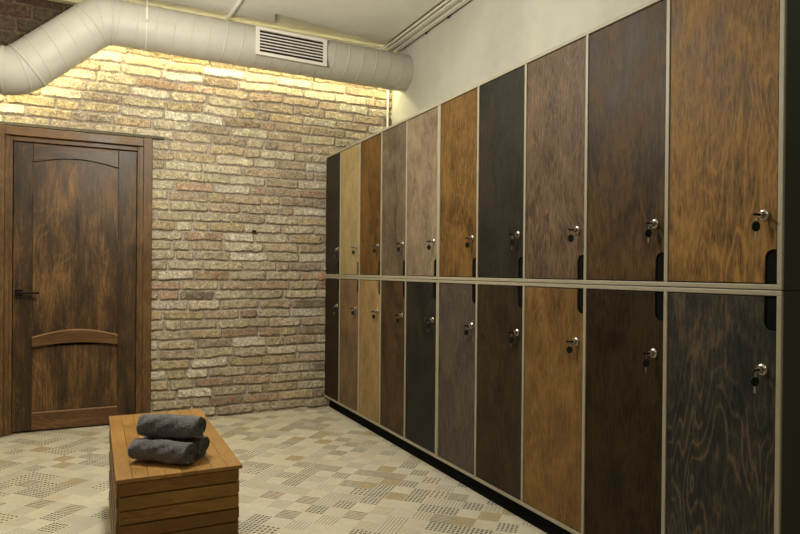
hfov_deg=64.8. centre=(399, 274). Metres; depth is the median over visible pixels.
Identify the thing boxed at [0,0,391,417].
wall
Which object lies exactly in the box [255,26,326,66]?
grille
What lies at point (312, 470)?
floor
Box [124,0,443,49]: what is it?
ceiling
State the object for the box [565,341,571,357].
key
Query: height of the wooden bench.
0.450 m
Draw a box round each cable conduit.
[225,0,242,19]
[254,0,449,48]
[387,90,388,126]
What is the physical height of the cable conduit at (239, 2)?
0.032 m
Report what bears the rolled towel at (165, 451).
on the wooden bench
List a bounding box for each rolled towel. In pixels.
[128,438,195,464]
[136,414,206,438]
[143,435,209,456]
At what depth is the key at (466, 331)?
3.25 m
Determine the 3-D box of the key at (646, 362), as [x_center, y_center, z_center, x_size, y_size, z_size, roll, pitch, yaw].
[0.853,0.308,2.196,0.033,0.072,0.019,0,0,-17]
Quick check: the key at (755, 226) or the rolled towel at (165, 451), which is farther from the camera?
the rolled towel at (165, 451)
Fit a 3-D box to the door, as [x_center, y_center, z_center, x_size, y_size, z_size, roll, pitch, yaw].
[-2.337,0.049,4.552,1.000,2.125,0.170,0,0,-26]
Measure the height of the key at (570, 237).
0.072 m
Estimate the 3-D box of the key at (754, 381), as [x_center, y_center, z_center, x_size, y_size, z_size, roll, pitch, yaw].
[1.029,0.311,1.833,0.033,0.072,0.019,0,0,-30]
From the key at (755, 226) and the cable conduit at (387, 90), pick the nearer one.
the key at (755, 226)
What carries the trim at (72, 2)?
attached to the wall at (238, 319)
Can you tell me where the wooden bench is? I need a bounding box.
[109,409,242,533]
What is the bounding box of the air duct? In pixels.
[0,0,412,95]
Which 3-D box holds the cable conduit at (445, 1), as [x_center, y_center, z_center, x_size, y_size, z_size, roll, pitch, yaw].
[-0.504,-1.916,3.317,2.475,0.019,3.435,0,0,-26]
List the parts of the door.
casing, handle, rail, moulding, panel, casing, rail, moulding, panel, rail, casing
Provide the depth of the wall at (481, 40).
4.24 m
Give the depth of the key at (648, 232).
2.19 m
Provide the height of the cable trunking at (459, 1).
0.048 m
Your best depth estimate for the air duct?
4.43 m
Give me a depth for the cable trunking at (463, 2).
4.80 m
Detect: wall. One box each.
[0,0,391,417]
[391,0,650,124]
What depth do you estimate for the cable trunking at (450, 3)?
4.82 m
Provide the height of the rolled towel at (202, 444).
0.086 m
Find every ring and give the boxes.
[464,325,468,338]
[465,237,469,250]
[507,332,513,344]
[508,234,514,244]
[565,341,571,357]
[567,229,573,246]
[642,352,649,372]
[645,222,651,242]
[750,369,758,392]
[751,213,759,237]
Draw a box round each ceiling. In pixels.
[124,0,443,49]
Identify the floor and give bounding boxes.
[0,407,546,533]
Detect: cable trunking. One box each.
[384,0,458,50]
[391,0,462,51]
[393,0,469,52]
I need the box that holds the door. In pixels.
[0,124,152,436]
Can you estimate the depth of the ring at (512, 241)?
2.90 m
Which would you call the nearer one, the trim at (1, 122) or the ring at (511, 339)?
the ring at (511, 339)
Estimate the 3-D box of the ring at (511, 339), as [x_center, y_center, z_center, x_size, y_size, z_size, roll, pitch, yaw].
[0.508,0.302,2.908,0.033,0.072,0.019,0,0,-12]
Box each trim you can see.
[0,121,163,139]
[48,0,374,46]

